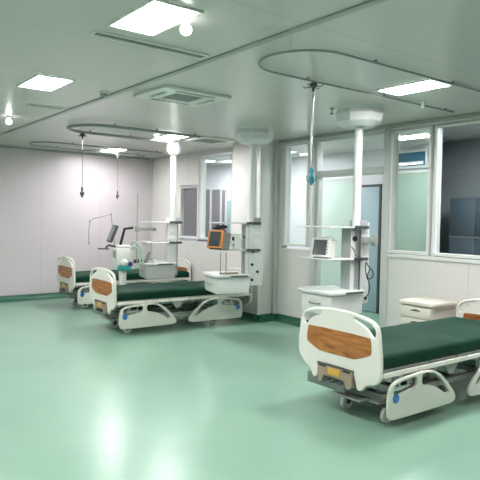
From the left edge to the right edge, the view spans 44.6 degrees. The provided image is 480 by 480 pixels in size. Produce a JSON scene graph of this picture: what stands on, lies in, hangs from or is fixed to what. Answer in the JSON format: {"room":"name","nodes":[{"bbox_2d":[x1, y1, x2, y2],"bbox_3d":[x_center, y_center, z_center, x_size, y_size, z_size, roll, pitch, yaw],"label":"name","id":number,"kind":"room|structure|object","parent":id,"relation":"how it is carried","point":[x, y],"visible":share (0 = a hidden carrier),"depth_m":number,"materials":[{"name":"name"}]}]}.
{"room":"hospital room","nodes":[
{"label":"hospital room","id":0,"kind":"room"},
{"bbox_2d":[0,148,149,295],"bbox_3d":[-5.229,-0.283,9.880,8.370,2.800,0.100,-1,3,-38],"label":"wall","id":1,"kind":"structure","parent":0,"point":[44,215],"depth_m":11.18,"materials":[{"name":"white paint"}]},
{"bbox_2d":[0,292,71,301],"bbox_3d":[-5.138,1.072,9.861,8.270,0.094,0.150,-1,3,-38],"label":"baseboard","id":2,"kind":"structure","parent":1,"relation":"attached to","point":[11,298],"depth_m":10.88,"materials":[{"name":"green"}]},
{"bbox_2d":[0,145,150,159],"bbox_3d":[-5.124,-1.663,9.807,8.270,0.035,0.030,-1,3,-38],"label":"trim","id":3,"kind":"structure","parent":1,"relation":"attached to","point":[0,145],"depth_m":11.25,"materials":[{"name":"grey metal"}]},
{"bbox_2d":[149,158,152,259],"bbox_3d":[-1.887,-0.315,12.357,0.050,2.800,0.050,-1,3,-38],"label":"trim","id":4,"kind":"structure","parent":1,"relation":"attached to","point":[151,160],"depth_m":12.32,"materials":[{"name":"silver metal"}]},
{"bbox_2d":[0,298,479,479],"bbox_3d":[-1.268,1.369,6.421,10.400,0.100,15.800,-1,3,-38],"label":"floor","id":5,"kind":"structure","parent":0,"point":[82,397],"depth_m":4.74,"materials":[{"name":"green plastic"}]},
{"bbox_2d":[88,213,143,315],"bbox_3d":[-1.942,0.396,9.097,0.791,1.621,0.433,0,2,-26],"label":"ventilator","id":6,"kind":"object","parent":5,"relation":"on","point":[123,255],"visible":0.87,"depth_m":9.06,"materials":[{"name":"grey paint"}]},
{"bbox_2d":[98,244,115,249],"bbox_3d":[-2.083,0.104,9.165,0.258,0.083,0.166,0,2,-26],"label":"tray","id":7,"kind":"object","parent":6,"relation":"on","point":[109,245],"depth_m":9.14,"materials":[{"name":"grey metal"}]},
{"bbox_2d":[56,256,190,307],"bbox_3d":[-2.105,0.707,10.725,2.325,0.871,0.977,0,3,-35],"label":"hospital bed","id":8,"kind":"object","parent":5,"relation":"on","point":[68,279],"visible":0.52,"depth_m":10.21,"materials":[{"name":"grey paint"}]},
{"bbox_2d":[89,267,251,332],"bbox_3d":[-0.985,0.805,8.654,2.325,0.871,0.977,0,3,-35],"label":"hospital bed","id":9,"kind":"object","parent":5,"relation":"on","point":[129,307],"visible":0.84,"depth_m":8.21,"materials":[{"name":"grey paint"}]},
{"bbox_2d":[320,177,353,285],"bbox_3d":[1.727,0.039,10.807,0.050,2.340,1.060,-1,3,-38],"label":"screen","id":10,"kind":"object","parent":5,"relation":"on","point":[337,200],"visible":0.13,"depth_m":10.75,"materials":[{"name":"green glass"}]},
{"bbox_2d":[299,299,479,422],"bbox_3d":[1.671,0.977,5.341,2.325,0.871,0.977,-1,3,-37],"label":"hospital bed","id":11,"kind":"object","parent":5,"relation":"on","point":[344,356],"visible":1,"depth_m":4.72,"materials":[{"name":"plastic"}]},
{"bbox_2d":[379,169,427,313],"bbox_3d":[2.697,0.073,9.547,0.050,2.400,0.960,-1,3,-38],"label":"screen","id":12,"kind":"object","parent":5,"relation":"on","point":[412,184],"visible":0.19,"depth_m":9.43,"materials":[{"name":"green glass"}]},
{"bbox_2d":[399,297,457,323],"bbox_3d":[2.147,1.028,6.697,0.505,0.684,0.450,-1,3,-38],"label":"bedside cabinet","id":13,"kind":"object","parent":5,"relation":"on","point":[418,309],"visible":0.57,"depth_m":6.55,"materials":[{"name":"white plastic"}]},
{"bbox_2d":[448,198,479,259],"bbox_3d":[3.528,0.384,8.056,0.468,1.920,1.220,-1,3,-38],"label":"tall cabinet","id":14,"kind":"object","parent":5,"relation":"on","point":[464,227],"visible":0.42,"depth_m":8.19,"materials":[{"name":"blue"}]},
{"bbox_2d":[0,0,479,166],"bbox_3d":[-1.215,-1.529,6.313,10.400,0.100,15.800,-1,3,-38],"label":"ceiling","id":15,"kind":"structure","parent":0,"point":[439,39],"depth_m":4.77,"materials":[{"name":"white paint"}]},
{"bbox_2d":[6,116,11,124],"bbox_3d":[-2.885,-1.494,7.302,0.073,0.104,0.073,-1,3,-38],"label":"spot lamp","id":16,"kind":"object","parent":15,"relation":"attached to","point":[8,121],"visible":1,"depth_m":7.28,"materials":[{"name":"white plastic"}]},
{"bbox_2d":[16,74,74,91],"bbox_3d":[-1.799,-1.447,5.400,0.340,0.014,0.600,-1,3,-38],"label":"recessed light","id":17,"kind":"object","parent":15,"relation":"in","point":[43,82],"visible":1,"depth_m":5.38,"materials":[{"name":"white plastic"}]},
{"bbox_2d":[21,76,69,89],"bbox_3d":[-1.799,-1.452,5.400,0.300,0.005,0.560,-1,3,-38],"label":"diffuser","id":18,"kind":"object","parent":17,"relation":"attached to","point":[34,82],"depth_m":5.39,"materials":[{"name":"white plastic"}]},
{"bbox_2d":[26,103,64,109],"bbox_3d":[-2.192,-1.500,6.598,0.400,0.014,0.100,-1,3,-38],"label":"ceiling vent","id":19,"kind":"object","parent":15,"relation":"in","point":[29,104],"visible":1,"depth_m":6.58,"materials":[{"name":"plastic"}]},
{"bbox_2d":[29,141,162,155],"bbox_3d":[-2.572,-1.636,10.441,2.312,0.042,0.728,-1,3,-38],"label":"track","id":20,"kind":"object","parent":15,"relation":"attached to","point":[30,143],"visible":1,"depth_m":10.36,"materials":[{"name":"silver metal"}]},
{"bbox_2d":[115,154,120,198],"bbox_3d":[-2.323,-1.205,11.099,0.106,0.856,0.106,1,2,-9],"label":"hanger","id":21,"kind":"object","parent":20,"relation":"hanging from","point":[117,155],"visible":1,"depth_m":11.10,"materials":[{"name":"grey metal"}]},
{"bbox_2d":[99,91,108,96],"bbox_3d":[-1.344,-1.437,5.776,0.100,0.048,0.100,-1,3,-38],"label":"smoke detector","id":22,"kind":"object","parent":15,"relation":"attached to","point":[102,93],"visible":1,"depth_m":5.75,"materials":[{"name":"white plastic"}]},
{"bbox_2d":[98,148,125,151],"bbox_3d":[-2.342,-1.659,10.807,0.340,0.014,0.600,-1,3,-38],"label":"recessed light","id":23,"kind":"object","parent":15,"relation":"in","point":[108,149],"visible":0.66,"depth_m":10.86,"materials":[{"name":"white plastic"}]},
{"bbox_2d":[102,149,121,151],"bbox_3d":[-2.342,-1.663,10.807,0.300,0.005,0.560,-1,3,-38],"label":"diffuser","id":24,"kind":"object","parent":23,"relation":"attached to","point":[108,150],"depth_m":10.87,"materials":[{"name":"white plastic"}]},
{"bbox_2d":[67,123,200,142],"bbox_3d":[-1.550,-1.530,8.329,1.830,0.060,0.840,-1,3,-38],"label":"track","id":25,"kind":"object","parent":15,"relation":"attached to","point":[69,127],"visible":1,"depth_m":8.24,"materials":[{"name":"silver metal"}]},
{"bbox_2d":[78,133,86,197],"bbox_3d":[-2.239,-1.054,8.303,0.120,0.907,0.120,1,2,-9],"label":"hanger","id":26,"kind":"object","parent":25,"relation":"hanging from","point":[81,134],"visible":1,"depth_m":8.30,"materials":[{"name":"grey metal"}]},
{"bbox_2d":[89,29,208,58],"bbox_3d":[-0.622,-1.380,4.150,0.900,0.014,0.110,-1,3,-38],"label":"ceiling vent","id":27,"kind":"object","parent":15,"relation":"in","point":[97,33],"visible":1,"depth_m":4.11,"materials":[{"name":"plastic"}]},
{"bbox_2d":[107,0,203,36],"bbox_3d":[-0.531,-1.357,3.589,0.340,0.014,0.600,-1,3,-38],"label":"recessed light","id":28,"kind":"object","parent":15,"relation":"in","point":[152,18],"visible":0.99,"depth_m":3.57,"materials":[{"name":"white plastic"}]},
{"bbox_2d":[135,141,182,278],"bbox_3d":[-1.361,-0.492,9.585,0.750,2.220,0.580,0,2,-24],"label":"pendant","id":29,"kind":"object","parent":15,"relation":"hanging from","point":[162,269],"visible":0.96,"depth_m":9.47,"materials":[{"name":"white metal"}]},
{"bbox_2d":[144,251,150,262],"bbox_3d":[-1.500,0.282,9.439,0.120,0.195,0.120,0,2,-24],"label":"tablet","id":30,"kind":"object","parent":29,"relation":"on","point":[148,252],"visible":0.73,"depth_m":9.39,"materials":[{"name":"grey plastic"}]},
{"bbox_2d":[140,260,175,265],"bbox_3d":[-1.378,0.376,9.633,0.540,0.040,0.550,0,2,-24],"label":"tray","id":31,"kind":"object","parent":29,"relation":"on","point":[158,262],"depth_m":9.46,"materials":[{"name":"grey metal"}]},
{"bbox_2d":[153,134,187,140],"bbox_3d":[-1.061,-1.565,8.931,0.340,0.014,0.600,-1,3,-38],"label":"recessed light","id":32,"kind":"object","parent":15,"relation":"in","point":[164,137],"visible":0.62,"depth_m":8.94,"materials":[{"name":"white plastic"}]},
{"bbox_2d":[156,135,183,139],"bbox_3d":[-1.061,-1.570,8.931,0.300,0.005,0.560,-1,3,-38],"label":"diffuser","id":33,"kind":"object","parent":32,"relation":"attached to","point":[170,137],"depth_m":8.94,"materials":[{"name":"white plastic"}]},
{"bbox_2d":[134,84,230,106],"bbox_3d":[-0.577,-1.433,5.862,0.760,0.034,0.620,-1,3,-38],"label":"air conditioner","id":34,"kind":"object","parent":15,"relation":"attached to","point":[164,93],"visible":1,"depth_m":5.79,"materials":[{"name":"white plastic"}]},
{"bbox_2d":[161,93,200,101],"bbox_3d":[-0.577,-1.436,5.862,0.340,0.020,0.300,-1,3,-38],"label":"grille","id":35,"kind":"object","parent":34,"relation":"attached to","point":[178,97],"depth_m":5.89,"materials":[{"name":"grey metal"}]},
{"bbox_2d":[180,18,191,35],"bbox_3d":[-0.332,-1.309,3.594,0.073,0.104,0.073,-1,3,-38],"label":"spot lamp","id":36,"kind":"object","parent":15,"relation":"attached to","point":[185,29],"visible":1,"depth_m":3.57,"materials":[{"name":"white plastic"}]},
{"bbox_2d":[0,0,387,135],"bbox_3d":[-0.664,-1.417,5.082,0.060,0.012,12.970,-1,3,-38],"label":"trim","id":37,"kind":"structure","parent":15,"relation":"attached to","point":[369,3],"depth_m":4.27,"materials":[{"name":"grey metal"}]},
{"bbox_2d":[183,136,233,144],"bbox_3d":[-0.491,-1.556,9.143,0.600,0.030,0.600,-1,3,-38],"label":"ceiling vent","id":38,"kind":"object","parent":15,"relation":"in","point":[204,139],"visible":1,"depth_m":9.09,"materials":[{"name":"white plastic"}]},
{"bbox_2d":[194,139,222,142],"bbox_3d":[-0.491,-1.558,9.142,0.430,0.018,0.418,-1,3,-38],"label":"grille","id":39,"kind":"object","parent":38,"relation":"attached to","point":[198,140],"depth_m":9.20,"materials":[{"name":"grey metal"}]},
{"bbox_2d":[202,126,273,293],"bbox_3d":[-0.013,-0.400,8.033,0.819,2.240,0.709,0,2,-23],"label":"pendant","id":40,"kind":"object","parent":15,"relation":"hanging from","point":[251,274],"depth_m":7.95,"materials":[{"name":"white metal"}]},
{"bbox_2d":[207,229,230,249],"bbox_3d":[-0.282,-0.006,7.920,0.256,0.276,0.231,3,3,36],"label":"patient monitor","id":41,"kind":"object","parent":40,"relation":"on","point":[219,239],"visible":1,"depth_m":7.85,"materials":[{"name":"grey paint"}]},
{"bbox_2d":[212,225,227,228],"bbox_3d":[-0.275,-0.175,7.902,0.223,0.062,0.128,-1,3,-38],"label":"cable bundle","id":42,"kind":"object","parent":41,"relation":"on","point":[215,226],"visible":1,"depth_m":7.86,"materials":[{"name":"black rubber"}]},
{"bbox_2d":[202,271,250,277],"bbox_3d":[-0.189,0.476,8.086,0.540,0.040,0.550,0,2,-23],"label":"tray","id":43,"kind":"object","parent":40,"relation":"on","point":[209,274],"depth_m":7.91,"materials":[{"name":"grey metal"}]},
{"bbox_2d":[232,234,239,249],"bbox_3d":[-0.059,0.024,7.930,0.101,0.210,0.120,0,2,-23],"label":"pump","id":44,"kind":"object","parent":40,"relation":"on","point":[235,237],"visible":1,"depth_m":7.88,"materials":[{"name":"white plastic"}]},
{"bbox_2d":[242,236,244,248],"bbox_3d":[0.053,0.031,7.846,0.040,0.175,0.040,0,2,-23],"label":"oxygen flowmeter","id":45,"kind":"object","parent":40,"relation":"attached to","point":[243,245],"visible":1,"depth_m":7.83,"materials":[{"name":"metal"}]},
{"bbox_2d":[253,241,259,245],"bbox_3d":[0.226,0.051,8.002,0.110,0.070,0.008,0,2,-23],"label":"socket","id":46,"kind":"object","parent":40,"relation":"attached to","point":[255,243],"depth_m":8.00,"materials":[{"name":"white plastic"}]},
{"bbox_2d":[253,232,259,237],"bbox_3d":[0.228,-0.069,7.997,0.110,0.070,0.008,0,2,-23],"label":"socket","id":47,"kind":"object","parent":40,"relation":"attached to","point":[255,234],"depth_m":7.99,"materials":[{"name":"white plastic"}]},
{"bbox_2d":[253,225,260,228],"bbox_3d":[0.231,-0.189,7.993,0.110,0.070,0.008,0,2,-23],"label":"socket","id":48,"kind":"object","parent":40,"relation":"attached to","point":[254,226],"depth_m":7.99,"materials":[{"name":"white plastic"}]},
{"bbox_2d":[298,103,382,313],"bbox_3d":[1.133,-0.319,6.428,0.707,2.240,0.709,0,3,-35],"label":"pendant","id":49,"kind":"object","parent":15,"relation":"hanging from","point":[352,292],"visible":0.98,"depth_m":6.36,"materials":[{"name":"white metal"}]},
{"bbox_2d":[310,236,336,258],"bbox_3d":[0.909,0.079,6.343,0.241,0.237,0.175,3,3,44],"label":"patient monitor","id":50,"kind":"object","parent":49,"relation":"on","point":[324,246],"visible":1,"depth_m":6.29,"materials":[{"name":"white plastic"}]},
{"bbox_2d":[304,256,353,259],"bbox_3d":[1.024,0.202,6.476,0.520,0.018,0.470,0,3,-35],"label":"shelf","id":51,"kind":"object","parent":49,"relation":"attached to","point":[305,257],"depth_m":6.33,"materials":[{"name":"white plastic"}]},
{"bbox_2d":[298,285,364,295],"bbox_3d":[1.010,0.557,6.484,0.540,0.040,0.550,0,3,-35],"label":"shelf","id":52,"kind":"object","parent":49,"relation":"on","point":[324,290],"depth_m":6.38,"materials":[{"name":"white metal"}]},
{"bbox_2d":[258,49,479,112],"bbox_3d":[1.385,-1.375,5.191,2.949,0.029,0.768,-1,3,-38],"label":"track","id":53,"kind":"object","parent":15,"relation":"attached to","point":[297,50],"visible":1,"depth_m":4.82,"materials":[{"name":"silver metal"}]},
{"bbox_2d":[303,82,323,225],"bbox_3d":[0.627,-0.743,5.108,0.149,1.246,0.148,1,2,-9],"label":"hanger","id":54,"kind":"object","parent":53,"relation":"hanging from","point":[313,85],"visible":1,"depth_m":5.09,"materials":[{"name":"grey metal"}]},
{"bbox_2d":[399,133,428,140],"bbox_3d":[2.478,-1.481,8.402,0.340,0.014,0.640,-1,3,-38],"label":"recessed light","id":55,"kind":"object","parent":15,"relation":"in","point":[420,135],"visible":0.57,"depth_m":8.38,"materials":[{"name":"white plastic"}]},
{"bbox_2d":[375,79,453,95],"bbox_3d":[1.576,-1.383,5.312,0.340,0.014,0.600,-1,3,-38],"label":"recessed light","id":56,"kind":"object","parent":15,"relation":"in","point":[427,84],"visible":0.84,"depth_m":5.30,"materials":[{"name":"white plastic"}]},
{"bbox_2d":[421,101,424,108],"bbox_3d":[1.855,-1.371,5.932,0.044,0.075,0.044,-1,3,-38],"label":"ceiling sensor","id":57,"kind":"object","parent":15,"relation":"attached to","point":[422,102],"visible":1,"depth_m":5.92,"materials":[{"name":"white plastic"}]},
{"bbox_2d":[231,140,274,314],"bbox_3d":[0.217,-0.166,9.381,0.350,2.800,0.720,-1,3,-38],"label":"wall pillar","id":58,"kind":"structure","parent":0,"point":[241,153],"depth_m":9.15,"materials":[{"name":"white paint"}]},
{"bbox_2d":[256,146,262,314],"bbox_3d":[0.299,-0.150,8.996,0.040,2.800,0.040,-1,3,-38],"label":"trim","id":59,"kind":"structure","parent":58,"relation":"attached to","point":[260,147],"depth_m":8.96,"materials":[{"name":"white paint"}]},
{"bbox_2d":[184,144,433,256],"bbox_3d":[2.839,-0.123,9.508,0.100,2.800,15.600,-1,3,-38],"label":"wall","id":60,"kind":"structure","parent":0,"point":[216,176],"depth_m":11.52,"materials":[{"name":"white paint"}]},
{"bbox_2d":[197,188,211,241],"bbox_3d":[-0.873,-0.441,14.212,0.030,1.610,0.560,-1,3,-38],"label":"pane","id":61,"kind":"object","parent":60,"relation":"attached to","point":[208,190],"visible":0.2,"depth_m":14.07,"materials":[{"name":"grey"}]},
{"bbox_2d":[211,188,221,229],"bbox_3d":[-0.569,-0.415,13.816,0.030,1.600,0.400,-1,3,-38],"label":"pane","id":62,"kind":"object","parent":60,"relation":"attached to","point":[215,193],"visible":0.48,"depth_m":13.80,"materials":[{"name":"grey"}]},
{"bbox_2d":[221,189,226,229],"bbox_3d":[-0.383,-0.393,13.575,0.030,1.580,0.190,-1,3,-38],"label":"pane","id":63,"kind":"object","parent":60,"relation":"attached to","point":[223,191],"visible":0.4,"depth_m":13.55,"materials":[{"name":"grey"}]},
{"bbox_2d":[222,190,224,229],"bbox_3d":[-0.384,-0.393,13.575,0.018,1.520,0.130,-1,3,-38],"label":"curtain","id":64,"kind":"object","parent":63,"relation":"hanging from","point":[223,191],"depth_m":13.55,"materials":[{"name":"grey fabric"}]},
{"bbox_2d":[226,199,230,243],"bbox_3d":[-0.178,-0.259,13.310,0.030,1.340,0.470,-1,3,-38],"label":"pane","id":65,"kind":"object","parent":60,"relation":"attached to","point":[228,201],"visible":0.2,"depth_m":13.40,"materials":[{"name":"blue glass"}]},
{"bbox_2d":[361,184,381,312],"bbox_3d":[2.225,0.143,10.141,0.085,2.200,0.510,-1,3,-38],"label":"door","id":66,"kind":"structure","parent":60,"relation":"in","point":[371,195],"depth_m":10.04,"materials":[{"name":"blue"}]},
{"bbox_2d":[398,148,428,169],"bbox_3d":[2.750,-1.304,9.480,0.055,0.300,0.700,-1,3,-38],"label":"window","id":67,"kind":"structure","parent":60,"relation":"in","point":[417,158],"depth_m":9.39,"materials":[{"name":"blue"}]},
{"bbox_2d":[152,116,479,326],"bbox_3d":[2.081,-0.055,7.329,0.100,2.800,13.070,-1,3,-38],"label":"wall","id":68,"kind":"structure","parent":0,"point":[407,278],"depth_m":8.95,"materials":[{"name":"white paint"}]},
{"bbox_2d":[179,186,199,238],"bbox_3d":[-0.939,-0.524,11.239,0.120,0.991,0.656,-1,3,-38],"label":"window","id":69,"kind":"structure","parent":68,"relation":"in","point":[189,198],"depth_m":11.29,"materials":[{"name":"white paint"}]},
{"bbox_2d":[184,188,196,235],"bbox_3d":[-0.925,-0.531,11.249,0.006,0.910,0.560,-1,3,-38],"label":"blind","id":70,"kind":"object","parent":69,"relation":"attached to","point":[190,195],"depth_m":11.28,"materials":[{"name":"grey"}]},
{"bbox_2d":[199,154,232,241],"bbox_3d":[-0.398,-0.748,10.532,0.120,1.511,1.016,-1,3,-38],"label":"window","id":71,"kind":"structure","parent":68,"relation":"in","point":[202,206],"depth_m":10.88,"materials":[{"name":"white paint"}]},
{"bbox_2d":[271,140,279,313],"bbox_3d":[0.561,-0.196,9.155,0.080,2.710,0.055,-1,3,-38],"label":"trim","id":72,"kind":"structure","parent":68,"relation":"attached to","point":[277,144],"depth_m":9.13,"materials":[{"name":"silver metal"}]},
{"bbox_2d":[283,142,310,246],"bbox_3d":[0.883,-0.677,8.869,0.120,1.541,0.536,-1,3,-38],"label":"window","id":73,"kind":"structure","parent":68,"relation":"in","point":[288,148],"depth_m":9.01,"materials":[{"name":"white paint"}]},
{"bbox_2d":[206,300,475,364],"bbox_3d":[1.849,1.300,7.157,0.500,0.094,12.970,-1,3,-38],"label":"baseboard","id":74,"kind":"structure","parent":68,"relation":"attached to","point":[246,316],"depth_m":9.03,"materials":[{"name":"green"}]},
{"bbox_2d":[309,129,393,327],"bbox_3d":[1.513,-0.073,8.059,0.130,2.760,1.400,-1,3,-38],"label":"door","id":75,"kind":"structure","parent":68,"relation":"in","point":[317,188],"depth_m":7.94,"materials":[{"name":"silver metal"}]},
{"bbox_2d":[279,112,479,142],"bbox_3d":[3.312,-1.347,5.602,0.035,0.045,8.940,-1,3,-38],"label":"trim","id":76,"kind":"structure","parent":68,"relation":"attached to","point":[476,114],"depth_m":7.34,"materials":[{"name":"grey metal"}]},
{"bbox_2d":[388,126,434,255],"bbox_3d":[2.133,-0.594,7.247,0.120,1.541,0.596,-1,3,-38],"label":"window","id":77,"kind":"structure","parent":68,"relation":"in","point":[394,134],"depth_m":7.40,"materials":[{"name":"white paint"}]},
{"bbox_2d":[387,253,479,263],"bbox_3d":[3.946,0.330,4.813,0.020,0.045,6.780,-1,3,-38],"label":"trim","id":78,"kind":"structure","parent":68,"relation":"attached to","point":[472,261],"depth_m":6.92,"materials":[{"name":"white paint"}]},
{"bbox_2d":[431,120,479,258],"bbox_3d":[3.239,-0.520,5.810,0.120,1.541,2.966,-1,3,-38],"label":"window","id":79,"kind":"structure","parent":68,"relation":"in","point":[438,138],"depth_m":6.93,"materials":[{"name":"white paint"}]},
{"bbox_2d":[434,139,479,257],"bbox_3d":[4.574,0.052,5.673,1.829,2.800,7.400,-1,3,-38],"label":"wall","id":80,"kind":"structure","parent":0,"point":[460,159],"depth_m":8.81,"materials":[{"name":"grey paint"}]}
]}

